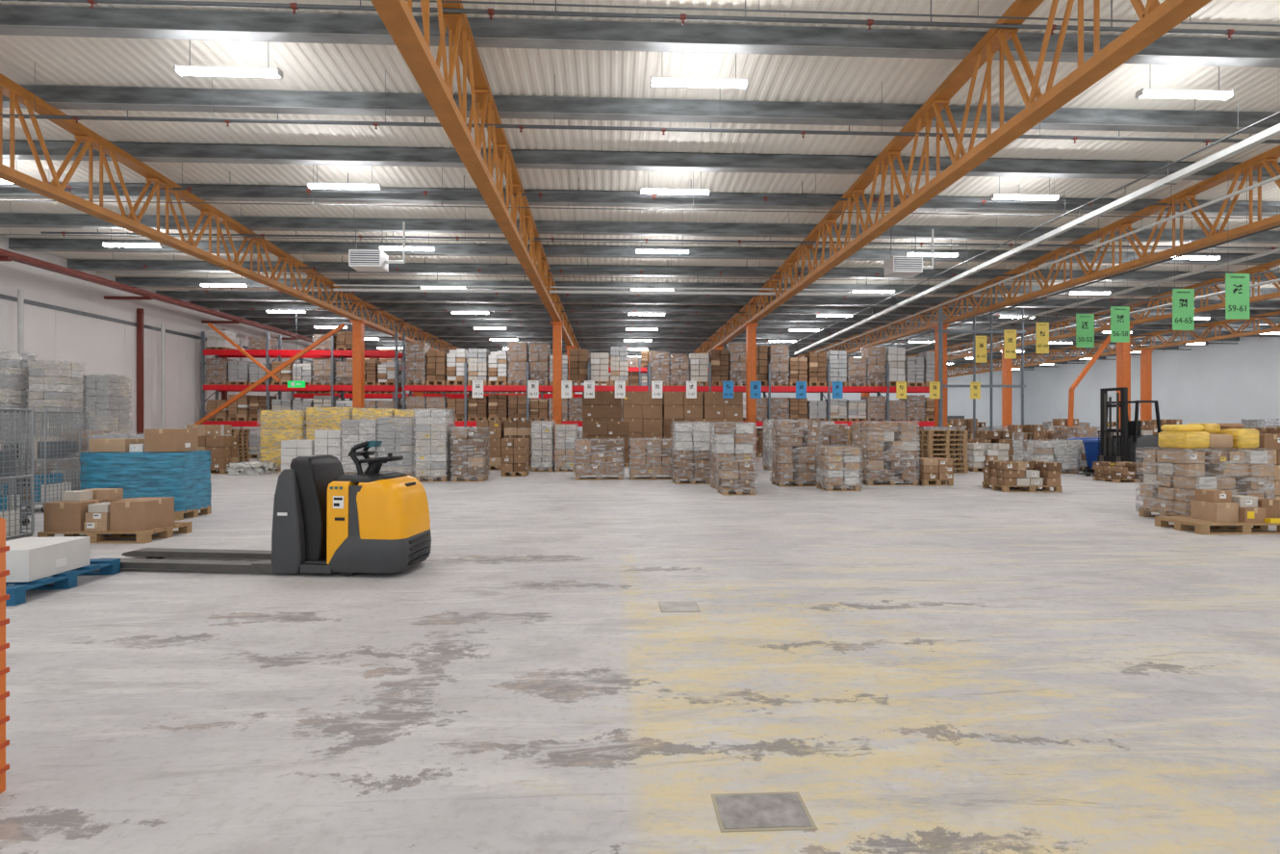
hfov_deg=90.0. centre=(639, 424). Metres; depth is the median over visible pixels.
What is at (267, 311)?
fluorescent light
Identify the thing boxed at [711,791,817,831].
access cover
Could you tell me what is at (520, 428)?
wooden pallet
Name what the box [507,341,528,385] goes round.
load
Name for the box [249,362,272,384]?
load
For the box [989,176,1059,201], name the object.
fluorescent light
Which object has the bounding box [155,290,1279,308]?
ceiling beam
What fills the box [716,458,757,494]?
pallet
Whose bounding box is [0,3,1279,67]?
ceiling beam
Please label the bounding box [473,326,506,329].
fluorescent light
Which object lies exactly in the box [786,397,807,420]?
load
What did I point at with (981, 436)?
load
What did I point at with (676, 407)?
cartons
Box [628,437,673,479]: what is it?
pallet
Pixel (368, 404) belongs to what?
load
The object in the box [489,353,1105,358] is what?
roof purlin
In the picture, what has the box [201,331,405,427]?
rack
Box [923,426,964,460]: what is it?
load
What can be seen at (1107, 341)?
brace
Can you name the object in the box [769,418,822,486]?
pallet
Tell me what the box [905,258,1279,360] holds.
roof truss
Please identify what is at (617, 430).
cartons
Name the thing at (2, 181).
fluorescent light
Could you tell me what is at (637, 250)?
fluorescent light
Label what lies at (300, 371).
load
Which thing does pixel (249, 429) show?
load
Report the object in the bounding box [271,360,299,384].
load
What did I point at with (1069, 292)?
fluorescent light
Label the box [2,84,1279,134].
ceiling beam
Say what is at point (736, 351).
load
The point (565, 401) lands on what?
load
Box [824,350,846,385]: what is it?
load
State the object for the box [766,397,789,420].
load
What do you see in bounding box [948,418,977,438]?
load
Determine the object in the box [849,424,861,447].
wooden pallet
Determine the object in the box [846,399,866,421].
load
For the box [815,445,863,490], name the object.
pallet
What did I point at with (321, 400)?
load
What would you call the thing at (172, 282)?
ceiling beam
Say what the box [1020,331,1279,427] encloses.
wall
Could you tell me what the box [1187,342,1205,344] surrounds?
fluorescent light
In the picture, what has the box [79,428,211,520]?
pallet
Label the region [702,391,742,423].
cartons
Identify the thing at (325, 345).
load
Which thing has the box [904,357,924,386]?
load
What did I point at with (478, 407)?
load
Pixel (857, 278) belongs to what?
fluorescent light
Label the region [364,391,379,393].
load
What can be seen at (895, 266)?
heater unit
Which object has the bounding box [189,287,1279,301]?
pipe
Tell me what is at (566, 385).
aisle sign
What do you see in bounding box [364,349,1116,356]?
roof purlin
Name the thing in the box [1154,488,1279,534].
wooden pallet
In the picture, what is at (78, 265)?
ceiling beam
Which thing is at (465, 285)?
fluorescent light
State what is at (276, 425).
wooden pallet
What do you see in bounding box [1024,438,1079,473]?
load
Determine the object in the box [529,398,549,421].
load
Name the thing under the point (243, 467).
heap
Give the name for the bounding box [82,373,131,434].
pallet
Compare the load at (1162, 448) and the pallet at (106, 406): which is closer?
the pallet at (106, 406)
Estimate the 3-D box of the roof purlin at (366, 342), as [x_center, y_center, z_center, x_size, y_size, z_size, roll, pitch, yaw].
[7.982,-5.219,41.849,56.400,0.324,0.242,0,0,-3]
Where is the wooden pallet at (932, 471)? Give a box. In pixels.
[909,457,953,485]
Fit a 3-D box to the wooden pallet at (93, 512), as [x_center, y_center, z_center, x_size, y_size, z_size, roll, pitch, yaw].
[-6.928,1.187,8.506,1.350,0.627,0.850,0,0,-1]
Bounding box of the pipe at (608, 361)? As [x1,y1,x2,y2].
[608,360,1085,363]
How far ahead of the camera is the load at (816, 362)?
29.50 m
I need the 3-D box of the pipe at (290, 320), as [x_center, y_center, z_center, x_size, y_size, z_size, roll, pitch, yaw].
[9.711,-5.077,31.424,53.750,0.515,0.080,0,0,-3]
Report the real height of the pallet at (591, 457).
1.112 m
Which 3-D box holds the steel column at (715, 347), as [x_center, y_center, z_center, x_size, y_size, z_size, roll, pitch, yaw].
[4.285,-1.350,34.820,0.560,5.700,0.500,0,0,-3]
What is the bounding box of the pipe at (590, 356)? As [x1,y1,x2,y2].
[589,356,1116,359]
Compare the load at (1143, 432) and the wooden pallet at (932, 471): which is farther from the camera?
the load at (1143, 432)
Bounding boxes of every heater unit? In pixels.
[348,218,405,271]
[884,226,933,277]
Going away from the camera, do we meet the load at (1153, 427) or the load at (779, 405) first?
the load at (1153, 427)
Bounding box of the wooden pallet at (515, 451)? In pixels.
[500,437,529,476]
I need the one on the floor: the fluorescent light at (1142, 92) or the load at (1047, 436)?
the load at (1047, 436)
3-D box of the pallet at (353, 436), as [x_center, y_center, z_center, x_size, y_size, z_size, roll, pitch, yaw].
[-8.047,0.659,18.667,1.030,1.682,0.867,0,0,-3]
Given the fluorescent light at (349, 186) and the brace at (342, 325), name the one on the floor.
the brace at (342, 325)
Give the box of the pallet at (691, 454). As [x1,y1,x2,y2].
[670,421,712,484]
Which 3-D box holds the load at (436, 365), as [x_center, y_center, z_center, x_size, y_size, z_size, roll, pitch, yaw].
[-9.194,-2.525,29.120,0.820,1.550,0.814,0,0,-3]
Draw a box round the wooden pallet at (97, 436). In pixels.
[88,432,144,452]
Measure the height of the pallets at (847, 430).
1.328 m
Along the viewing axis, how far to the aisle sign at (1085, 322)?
19.09 m
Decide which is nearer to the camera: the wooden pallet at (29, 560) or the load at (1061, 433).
the wooden pallet at (29, 560)
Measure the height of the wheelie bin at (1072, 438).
1.050 m
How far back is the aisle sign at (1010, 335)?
22.28 m
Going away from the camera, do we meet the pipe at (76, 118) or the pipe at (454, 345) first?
the pipe at (76, 118)
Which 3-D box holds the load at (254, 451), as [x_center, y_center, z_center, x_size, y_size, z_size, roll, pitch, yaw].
[-16.948,0.878,28.789,0.820,1.244,0.832,0,0,-3]
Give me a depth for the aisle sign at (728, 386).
24.26 m
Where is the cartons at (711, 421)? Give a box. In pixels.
[690,418,735,466]
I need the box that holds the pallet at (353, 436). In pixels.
[339,418,378,474]
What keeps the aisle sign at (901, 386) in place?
hanging from the pipes at (1277, 177)
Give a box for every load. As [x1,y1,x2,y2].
[204,358,236,384]
[205,330,235,349]
[205,399,230,420]
[228,360,254,384]
[228,394,253,420]
[237,429,255,457]
[247,335,278,349]
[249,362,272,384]
[249,395,276,420]
[249,430,261,458]
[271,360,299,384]
[271,399,297,409]
[292,363,314,384]
[292,400,316,409]
[295,391,311,393]
[311,358,338,384]
[311,391,328,393]
[312,333,336,350]
[313,395,339,407]
[334,361,352,384]
[335,331,352,350]
[335,400,352,407]
[364,358,382,384]
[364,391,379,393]
[364,400,378,408]
[376,400,402,409]
[377,360,401,385]
[379,349,394,364]
[398,349,407,366]
[405,342,430,384]
[405,396,426,409]
[425,396,448,409]
[426,351,448,384]
[428,391,445,393]
[445,375,461,393]
[446,348,468,384]
[446,398,468,421]
[450,427,489,481]
[467,348,489,384]
[467,395,488,421]
[487,350,509,384]
[487,394,509,420]
[494,382,511,393]
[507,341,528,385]
[508,394,529,420]
[511,381,526,393]
[529,341,550,385]
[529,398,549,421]
[548,397,569,421]
[549,355,568,385]
[568,397,582,421]
[569,349,588,385]
[575,430,582,439]
[590,352,609,385]
[610,346,628,385]
[627,356,639,367]
[627,371,638,385]
[640,350,655,367]
[640,373,646,385]
[650,351,669,385]
[668,356,689,385]
[670,353,687,356]
[688,353,708,385]
[709,349,728,385]
[726,341,745,385]
[742,396,745,421]
[756,345,767,385]
[756,397,767,421]
[756,428,767,457]
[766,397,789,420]
[767,343,789,385]
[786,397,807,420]
[788,357,807,385]
[804,352,826,385]
[805,400,826,421]
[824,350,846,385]
[824,398,846,421]
[845,356,867,385]
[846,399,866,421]
[860,395,886,421]
[861,345,886,385]
[881,400,906,421]
[884,347,905,386]
[899,394,924,421]
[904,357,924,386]
[919,351,934,386]
[921,397,934,421]
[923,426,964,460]
[947,419,964,426]
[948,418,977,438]
[961,442,1009,471]
[966,422,985,429]
[967,430,1013,469]
[983,426,1007,431]
[1007,424,1043,460]
[1010,431,1024,460]
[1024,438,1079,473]
[1042,421,1067,431]
[1043,432,1055,440]
[1049,418,1078,431]
[1051,426,1098,440]
[1054,439,1087,471]
[1073,422,1089,427]
[1092,460,1151,482]
[1111,430,1152,435]
[1135,423,1275,516]
[1141,424,1164,435]
[1147,419,1181,424]
[1161,447,1195,449]
[1241,427,1279,434]
[1242,418,1278,427]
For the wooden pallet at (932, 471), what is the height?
0.657 m
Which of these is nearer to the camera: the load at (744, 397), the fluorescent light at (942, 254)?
the fluorescent light at (942, 254)
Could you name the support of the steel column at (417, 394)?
on the floor
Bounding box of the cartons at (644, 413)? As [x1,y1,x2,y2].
[622,391,662,462]
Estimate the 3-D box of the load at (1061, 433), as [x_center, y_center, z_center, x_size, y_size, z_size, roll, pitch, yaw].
[16.836,0.778,24.757,1.230,1.445,0.857,0,0,-1]
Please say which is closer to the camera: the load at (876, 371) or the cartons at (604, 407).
the cartons at (604, 407)
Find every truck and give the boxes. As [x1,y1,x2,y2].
[94,440,431,576]
[1075,386,1161,475]
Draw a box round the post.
[0,516,9,793]
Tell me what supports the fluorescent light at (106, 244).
hanging from the ceiling
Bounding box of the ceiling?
[0,0,1279,316]
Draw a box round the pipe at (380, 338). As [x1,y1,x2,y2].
[380,337,1237,344]
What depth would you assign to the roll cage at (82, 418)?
13.19 m
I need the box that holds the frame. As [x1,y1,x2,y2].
[937,307,1025,438]
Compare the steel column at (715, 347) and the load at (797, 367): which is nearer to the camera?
the load at (797, 367)
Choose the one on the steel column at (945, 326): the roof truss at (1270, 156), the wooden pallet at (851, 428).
the roof truss at (1270, 156)
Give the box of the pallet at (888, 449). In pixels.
[850,420,920,485]
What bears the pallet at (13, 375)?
on the floor
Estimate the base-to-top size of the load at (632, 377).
1.343 m
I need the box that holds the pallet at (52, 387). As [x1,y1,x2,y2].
[25,359,85,473]
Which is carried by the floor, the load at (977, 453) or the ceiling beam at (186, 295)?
the load at (977, 453)
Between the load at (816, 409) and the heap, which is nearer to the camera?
the heap
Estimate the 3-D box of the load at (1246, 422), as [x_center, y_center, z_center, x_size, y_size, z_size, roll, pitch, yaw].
[33.091,0.594,34.176,1.230,1.812,0.856,0,0,-4]
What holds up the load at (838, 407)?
on the rack at (465, 388)
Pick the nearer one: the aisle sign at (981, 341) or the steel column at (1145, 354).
the aisle sign at (981, 341)
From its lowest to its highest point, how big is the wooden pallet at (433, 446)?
1.932 m
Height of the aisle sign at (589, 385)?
3.260 m
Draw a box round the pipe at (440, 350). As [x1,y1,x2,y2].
[439,350,1140,355]
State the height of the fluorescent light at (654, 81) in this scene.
0.595 m
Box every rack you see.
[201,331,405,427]
[291,357,708,427]
[402,361,947,430]
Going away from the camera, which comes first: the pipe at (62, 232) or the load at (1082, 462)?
the pipe at (62, 232)
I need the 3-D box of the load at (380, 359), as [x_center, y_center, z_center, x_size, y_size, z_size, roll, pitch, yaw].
[-14.500,-3.794,36.904,0.820,0.987,0.828,0,0,-3]
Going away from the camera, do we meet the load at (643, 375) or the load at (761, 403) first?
the load at (761, 403)
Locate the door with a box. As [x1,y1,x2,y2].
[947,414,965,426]
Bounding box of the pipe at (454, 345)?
[364,341,1191,351]
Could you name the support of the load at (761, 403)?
on the rack at (465, 388)
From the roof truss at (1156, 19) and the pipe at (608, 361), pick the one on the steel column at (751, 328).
the roof truss at (1156, 19)
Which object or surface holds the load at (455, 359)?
on the rack at (465, 388)
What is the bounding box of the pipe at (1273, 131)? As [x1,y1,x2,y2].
[793,123,1279,354]
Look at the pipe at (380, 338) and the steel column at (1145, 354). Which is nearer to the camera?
the steel column at (1145, 354)
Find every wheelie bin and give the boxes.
[1067,436,1098,439]
[1081,438,1098,468]
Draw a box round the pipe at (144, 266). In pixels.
[126,254,1279,281]
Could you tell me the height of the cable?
1.701 m
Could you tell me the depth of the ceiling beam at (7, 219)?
18.23 m
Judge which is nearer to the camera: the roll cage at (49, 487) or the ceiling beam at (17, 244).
the roll cage at (49, 487)
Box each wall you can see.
[0,234,406,434]
[406,366,1020,430]
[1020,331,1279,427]
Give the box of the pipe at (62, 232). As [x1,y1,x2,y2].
[40,228,1279,249]
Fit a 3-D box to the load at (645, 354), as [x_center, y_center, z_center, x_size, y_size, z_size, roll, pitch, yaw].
[0.459,-3.789,37.557,0.820,0.979,0.828,0,0,-3]
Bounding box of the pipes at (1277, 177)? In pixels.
[789,102,1279,358]
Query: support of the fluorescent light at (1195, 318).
hanging from the ceiling
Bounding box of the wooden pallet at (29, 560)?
[5,536,120,606]
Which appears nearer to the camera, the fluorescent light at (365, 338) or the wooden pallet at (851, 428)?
the wooden pallet at (851, 428)
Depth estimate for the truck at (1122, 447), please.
18.21 m
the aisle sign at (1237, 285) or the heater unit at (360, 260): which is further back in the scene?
the heater unit at (360, 260)
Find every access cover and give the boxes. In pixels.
[658,600,700,612]
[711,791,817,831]
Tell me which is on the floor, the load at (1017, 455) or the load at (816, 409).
the load at (1017, 455)
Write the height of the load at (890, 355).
1.815 m
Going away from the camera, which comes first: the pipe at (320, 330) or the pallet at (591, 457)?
the pallet at (591, 457)
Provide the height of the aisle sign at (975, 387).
3.260 m
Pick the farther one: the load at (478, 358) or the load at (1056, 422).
the load at (1056, 422)
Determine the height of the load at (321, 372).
1.210 m
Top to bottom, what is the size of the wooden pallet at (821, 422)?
1.632 m
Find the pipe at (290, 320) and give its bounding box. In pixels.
[277,318,1276,329]
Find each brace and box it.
[193,322,345,424]
[1067,332,1110,427]
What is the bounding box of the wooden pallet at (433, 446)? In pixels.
[413,408,455,481]
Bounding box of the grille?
[406,533,429,565]
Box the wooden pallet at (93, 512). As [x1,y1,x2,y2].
[37,487,191,542]
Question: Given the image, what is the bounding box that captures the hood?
[356,475,430,538]
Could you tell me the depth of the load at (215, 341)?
28.33 m
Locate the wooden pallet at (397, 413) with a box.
[394,409,423,432]
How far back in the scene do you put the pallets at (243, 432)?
25.36 m
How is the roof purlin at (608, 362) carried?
attached to the ceiling
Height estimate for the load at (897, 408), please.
0.993 m
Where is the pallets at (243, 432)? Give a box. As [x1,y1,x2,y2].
[231,428,249,461]
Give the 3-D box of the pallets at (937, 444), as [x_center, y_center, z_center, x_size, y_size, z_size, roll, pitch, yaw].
[9.437,0.836,20.031,1.236,1.328,0.800,0,0,-3]
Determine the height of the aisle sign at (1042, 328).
3.300 m
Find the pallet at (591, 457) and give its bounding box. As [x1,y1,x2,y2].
[573,437,624,479]
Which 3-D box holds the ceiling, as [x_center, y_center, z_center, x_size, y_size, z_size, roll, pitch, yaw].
[8.715,-6.232,26.906,56.560,1.695,63.000,0,0,-3]
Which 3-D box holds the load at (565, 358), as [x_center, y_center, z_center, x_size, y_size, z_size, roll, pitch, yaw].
[-3.700,-2.447,29.367,0.820,1.393,0.832,0,0,-3]
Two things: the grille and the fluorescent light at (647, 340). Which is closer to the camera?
the grille
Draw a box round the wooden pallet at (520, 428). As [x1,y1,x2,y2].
[504,419,532,469]
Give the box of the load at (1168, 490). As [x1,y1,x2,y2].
[1135,423,1275,516]
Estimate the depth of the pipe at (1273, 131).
14.36 m
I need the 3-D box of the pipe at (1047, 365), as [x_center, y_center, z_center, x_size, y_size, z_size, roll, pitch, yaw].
[8.763,-5.077,53.313,53.750,0.515,0.080,0,0,-3]
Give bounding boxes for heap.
[226,460,277,475]
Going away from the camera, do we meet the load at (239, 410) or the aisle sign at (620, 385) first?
the aisle sign at (620, 385)
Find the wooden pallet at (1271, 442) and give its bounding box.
[1208,434,1279,500]
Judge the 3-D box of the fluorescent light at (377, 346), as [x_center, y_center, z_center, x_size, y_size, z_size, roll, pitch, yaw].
[-15.372,-4.957,39.417,1.580,0.595,0.150,0,0,-3]
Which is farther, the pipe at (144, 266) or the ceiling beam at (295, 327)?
the ceiling beam at (295, 327)
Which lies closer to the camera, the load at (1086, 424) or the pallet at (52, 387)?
the pallet at (52, 387)
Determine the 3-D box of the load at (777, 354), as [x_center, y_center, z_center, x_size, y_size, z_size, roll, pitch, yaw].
[6.394,-2.737,29.807,0.900,1.975,0.878,0,0,-3]
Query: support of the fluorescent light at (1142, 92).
hanging from the ceiling
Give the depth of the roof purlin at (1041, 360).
51.19 m
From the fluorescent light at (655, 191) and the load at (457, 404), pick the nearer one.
the fluorescent light at (655, 191)
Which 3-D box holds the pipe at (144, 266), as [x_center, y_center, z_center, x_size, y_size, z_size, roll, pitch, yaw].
[10.105,-5.324,22.042,53.750,0.515,0.080,0,0,-3]
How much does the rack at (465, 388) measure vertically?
4.300 m
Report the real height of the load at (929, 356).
1.653 m
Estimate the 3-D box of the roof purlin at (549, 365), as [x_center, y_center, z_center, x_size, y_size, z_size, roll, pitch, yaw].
[7.341,-5.219,56.535,56.400,0.324,0.242,0,0,-3]
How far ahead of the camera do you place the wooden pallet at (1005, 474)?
14.25 m
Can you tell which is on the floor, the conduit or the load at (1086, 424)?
the load at (1086, 424)
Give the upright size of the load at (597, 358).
1.514 m
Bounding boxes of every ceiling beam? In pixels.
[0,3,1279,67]
[0,181,1279,216]
[0,212,1279,243]
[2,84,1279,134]
[2,139,1279,180]
[8,238,1279,264]
[67,259,1279,282]
[115,277,1279,297]
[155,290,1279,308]
[189,301,1279,317]
[219,309,1279,325]
[245,317,1279,331]
[267,324,1275,335]
[287,330,1239,341]
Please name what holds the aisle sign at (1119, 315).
hanging from the roof truss at (1270, 156)
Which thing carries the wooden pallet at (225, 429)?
on the floor
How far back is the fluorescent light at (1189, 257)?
19.51 m
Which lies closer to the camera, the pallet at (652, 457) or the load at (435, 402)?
the pallet at (652, 457)
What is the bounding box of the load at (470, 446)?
[450,427,489,481]
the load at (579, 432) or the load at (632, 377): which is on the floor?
the load at (579, 432)
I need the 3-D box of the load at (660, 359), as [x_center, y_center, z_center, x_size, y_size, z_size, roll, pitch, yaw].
[0.899,-2.559,29.567,0.900,1.618,0.878,0,0,-3]
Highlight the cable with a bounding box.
[0,0,1279,308]
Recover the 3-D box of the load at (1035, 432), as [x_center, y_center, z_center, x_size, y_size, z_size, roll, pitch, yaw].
[14.551,0.753,24.366,1.150,1.493,0.832,0,0,0]
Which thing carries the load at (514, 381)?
on the rack at (639, 369)
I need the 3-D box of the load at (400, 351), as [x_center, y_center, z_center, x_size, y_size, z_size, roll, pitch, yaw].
[-13.527,-3.806,36.945,0.900,1.012,0.878,0,0,-3]
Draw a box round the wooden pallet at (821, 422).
[819,420,834,424]
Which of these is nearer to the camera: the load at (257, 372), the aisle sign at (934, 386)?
the aisle sign at (934, 386)
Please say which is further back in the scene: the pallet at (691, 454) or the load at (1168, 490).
the pallet at (691, 454)
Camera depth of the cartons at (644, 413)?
24.63 m
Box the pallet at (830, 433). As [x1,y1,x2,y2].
[812,423,847,446]
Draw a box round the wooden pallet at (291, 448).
[281,439,315,471]
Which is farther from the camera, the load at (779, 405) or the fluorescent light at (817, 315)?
the load at (779, 405)
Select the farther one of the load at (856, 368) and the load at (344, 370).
the load at (856, 368)
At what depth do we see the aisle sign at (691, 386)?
24.20 m
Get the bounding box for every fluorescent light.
[0,179,12,183]
[102,228,163,248]
[174,39,282,78]
[200,275,249,286]
[265,309,307,312]
[307,181,382,190]
[313,325,348,328]
[364,337,380,339]
[377,346,402,348]
[379,231,435,251]
[420,284,466,288]
[451,310,489,314]
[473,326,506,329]
[489,337,518,340]
[623,332,651,341]
[625,320,658,330]
[625,342,648,350]
[627,312,665,315]
[630,276,674,290]
[635,248,689,254]
[640,171,709,195]
[649,53,748,89]
[768,339,796,341]
[787,321,819,331]
[816,313,852,317]
[850,278,895,292]
[904,246,958,256]
[907,340,934,342]
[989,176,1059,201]
[998,307,1035,318]
[1049,341,1072,343]
[1067,290,1110,294]
[1135,66,1233,101]
[1167,248,1220,259]
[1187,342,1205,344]
[1194,316,1210,319]
[1262,331,1279,333]
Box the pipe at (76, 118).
[2,110,1279,145]
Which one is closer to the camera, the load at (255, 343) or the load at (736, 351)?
the load at (255, 343)
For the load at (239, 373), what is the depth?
28.38 m
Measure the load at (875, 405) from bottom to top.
1.183 m
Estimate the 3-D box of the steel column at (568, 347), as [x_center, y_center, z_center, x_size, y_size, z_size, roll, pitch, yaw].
[-3.757,-1.350,34.469,0.560,5.700,0.500,0,0,-3]
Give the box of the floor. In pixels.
[0,453,1279,853]
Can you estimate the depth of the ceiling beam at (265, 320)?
33.06 m
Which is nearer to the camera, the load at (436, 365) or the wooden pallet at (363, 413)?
the wooden pallet at (363, 413)
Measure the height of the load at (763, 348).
1.880 m
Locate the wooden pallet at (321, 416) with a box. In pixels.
[303,406,355,439]
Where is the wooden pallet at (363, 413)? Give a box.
[349,407,398,427]
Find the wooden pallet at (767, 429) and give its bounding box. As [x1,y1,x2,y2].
[762,418,793,470]
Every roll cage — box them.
[0,408,34,540]
[0,410,30,525]
[0,410,80,511]
[0,411,88,490]
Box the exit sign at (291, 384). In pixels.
[287,381,305,387]
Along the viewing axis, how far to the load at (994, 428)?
30.29 m
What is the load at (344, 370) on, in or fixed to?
on the rack at (268, 353)
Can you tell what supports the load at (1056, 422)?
on the floor
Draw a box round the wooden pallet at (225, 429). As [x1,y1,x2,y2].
[183,424,231,435]
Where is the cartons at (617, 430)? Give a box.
[587,421,629,466]
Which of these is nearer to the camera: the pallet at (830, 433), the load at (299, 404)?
the pallet at (830, 433)
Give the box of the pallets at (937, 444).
[917,430,968,473]
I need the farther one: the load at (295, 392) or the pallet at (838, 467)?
the load at (295, 392)
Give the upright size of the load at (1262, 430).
1.395 m
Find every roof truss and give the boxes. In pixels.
[0,73,459,351]
[370,0,580,349]
[692,0,1212,354]
[795,145,1279,357]
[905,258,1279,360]
[947,310,1279,377]
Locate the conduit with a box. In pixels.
[332,269,895,296]
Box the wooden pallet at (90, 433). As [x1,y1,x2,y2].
[28,429,109,469]
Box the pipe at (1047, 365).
[947,364,1048,366]
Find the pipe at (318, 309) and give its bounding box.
[237,301,1279,316]
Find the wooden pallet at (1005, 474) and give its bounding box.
[982,460,1062,491]
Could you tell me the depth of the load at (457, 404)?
28.79 m
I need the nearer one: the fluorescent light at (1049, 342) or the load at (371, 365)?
the load at (371, 365)
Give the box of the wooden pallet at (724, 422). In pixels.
[714,421,755,470]
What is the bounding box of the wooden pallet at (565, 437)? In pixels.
[554,424,578,471]
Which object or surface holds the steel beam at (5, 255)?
attached to the wall at (66, 318)
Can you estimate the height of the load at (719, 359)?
1.670 m
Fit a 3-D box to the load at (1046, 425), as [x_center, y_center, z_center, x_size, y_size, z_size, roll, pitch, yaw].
[24.811,0.655,38.119,1.230,1.690,0.856,0,0,1]
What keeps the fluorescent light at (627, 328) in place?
hanging from the ceiling
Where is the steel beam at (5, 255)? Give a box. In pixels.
[0,248,314,342]
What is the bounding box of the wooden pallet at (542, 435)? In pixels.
[530,420,555,471]
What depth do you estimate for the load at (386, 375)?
28.66 m
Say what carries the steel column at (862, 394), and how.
on the floor
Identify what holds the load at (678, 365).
on the rack at (465, 388)
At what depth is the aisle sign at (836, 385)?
24.45 m
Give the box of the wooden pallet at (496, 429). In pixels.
[476,419,504,469]
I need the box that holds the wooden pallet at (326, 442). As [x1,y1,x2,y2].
[314,430,345,464]
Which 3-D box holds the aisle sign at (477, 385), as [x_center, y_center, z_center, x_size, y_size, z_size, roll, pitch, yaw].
[-6.046,-2.620,23.857,0.400,3.260,0.017,0,0,-3]
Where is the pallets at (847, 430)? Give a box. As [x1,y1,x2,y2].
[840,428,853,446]
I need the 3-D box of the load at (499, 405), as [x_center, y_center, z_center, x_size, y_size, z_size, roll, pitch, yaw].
[-6.447,-0.746,29.247,0.820,1.192,0.800,0,0,-3]
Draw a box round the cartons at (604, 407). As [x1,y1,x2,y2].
[582,390,621,439]
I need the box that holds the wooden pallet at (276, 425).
[256,409,313,471]
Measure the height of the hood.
0.575 m
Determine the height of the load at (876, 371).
1.904 m
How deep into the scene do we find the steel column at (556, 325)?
26.20 m
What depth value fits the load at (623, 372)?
29.10 m
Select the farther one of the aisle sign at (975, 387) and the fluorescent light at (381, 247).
the aisle sign at (975, 387)
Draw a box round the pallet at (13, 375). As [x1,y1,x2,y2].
[0,351,35,482]
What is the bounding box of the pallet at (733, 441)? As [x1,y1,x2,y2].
[709,422,756,488]
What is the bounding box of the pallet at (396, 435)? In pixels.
[376,415,421,477]
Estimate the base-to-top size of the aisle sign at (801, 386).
3.260 m
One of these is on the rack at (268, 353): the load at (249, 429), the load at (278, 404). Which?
the load at (278, 404)
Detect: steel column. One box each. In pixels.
[350,320,366,408]
[414,391,422,396]
[550,321,563,460]
[564,345,575,421]
[713,346,723,384]
[743,323,759,460]
[859,347,870,397]
[932,324,948,427]
[999,348,1012,429]
[1116,325,1133,428]
[1138,349,1153,420]
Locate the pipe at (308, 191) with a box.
[0,173,1279,206]
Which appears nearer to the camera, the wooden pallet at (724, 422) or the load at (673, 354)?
the wooden pallet at (724, 422)
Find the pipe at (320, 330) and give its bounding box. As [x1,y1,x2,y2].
[307,325,1279,337]
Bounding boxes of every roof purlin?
[306,335,1207,345]
[364,340,1177,349]
[364,345,1140,353]
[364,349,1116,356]
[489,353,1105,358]
[548,361,1049,366]
[548,364,1034,368]
[549,357,1085,361]
[608,359,1067,363]
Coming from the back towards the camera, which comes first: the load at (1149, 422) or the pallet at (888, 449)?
the load at (1149, 422)
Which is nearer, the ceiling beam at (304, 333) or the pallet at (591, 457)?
the pallet at (591, 457)
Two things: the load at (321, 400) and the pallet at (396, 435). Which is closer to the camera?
the pallet at (396, 435)
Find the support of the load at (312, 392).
on the rack at (639, 369)
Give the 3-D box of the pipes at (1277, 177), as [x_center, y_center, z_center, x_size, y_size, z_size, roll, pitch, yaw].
[13.750,-4.405,25.624,9.350,1.690,40.001,0,0,-3]
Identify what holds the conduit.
attached to the roof truss at (1156, 19)
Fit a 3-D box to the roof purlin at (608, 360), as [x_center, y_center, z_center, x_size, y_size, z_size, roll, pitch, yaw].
[7.524,-5.219,52.339,56.400,0.324,0.242,0,0,-3]
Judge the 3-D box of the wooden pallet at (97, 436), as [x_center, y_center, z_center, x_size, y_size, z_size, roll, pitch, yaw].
[-10.647,0.834,13.448,1.180,1.332,0.858,0,0,-3]
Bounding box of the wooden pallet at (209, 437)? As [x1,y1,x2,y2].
[186,424,238,473]
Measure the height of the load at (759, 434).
1.334 m
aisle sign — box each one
[472,380,483,397]
[527,310,538,397]
[561,380,571,398]
[584,380,594,398]
[614,380,625,398]
[651,311,662,398]
[686,381,696,398]
[722,381,733,398]
[750,312,761,398]
[795,381,806,398]
[832,381,842,398]
[896,313,906,398]
[929,313,940,398]
[970,382,980,398]
[975,335,986,362]
[1003,263,1016,358]
[1036,251,1049,353]
[1075,313,1094,347]
[1110,306,1129,342]
[1172,194,1194,330]
[1225,170,1249,319]
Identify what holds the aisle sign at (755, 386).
hanging from the roof truss at (1156, 19)
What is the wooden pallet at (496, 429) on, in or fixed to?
on the floor
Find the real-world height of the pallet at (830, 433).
1.532 m
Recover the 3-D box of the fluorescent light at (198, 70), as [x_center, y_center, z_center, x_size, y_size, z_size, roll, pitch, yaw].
[-6.437,-5.768,10.029,1.580,0.595,0.150,0,0,-3]
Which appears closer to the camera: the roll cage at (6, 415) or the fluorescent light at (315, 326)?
the roll cage at (6, 415)
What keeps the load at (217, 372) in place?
on the rack at (268, 353)
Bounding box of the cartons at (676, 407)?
[662,391,702,438]

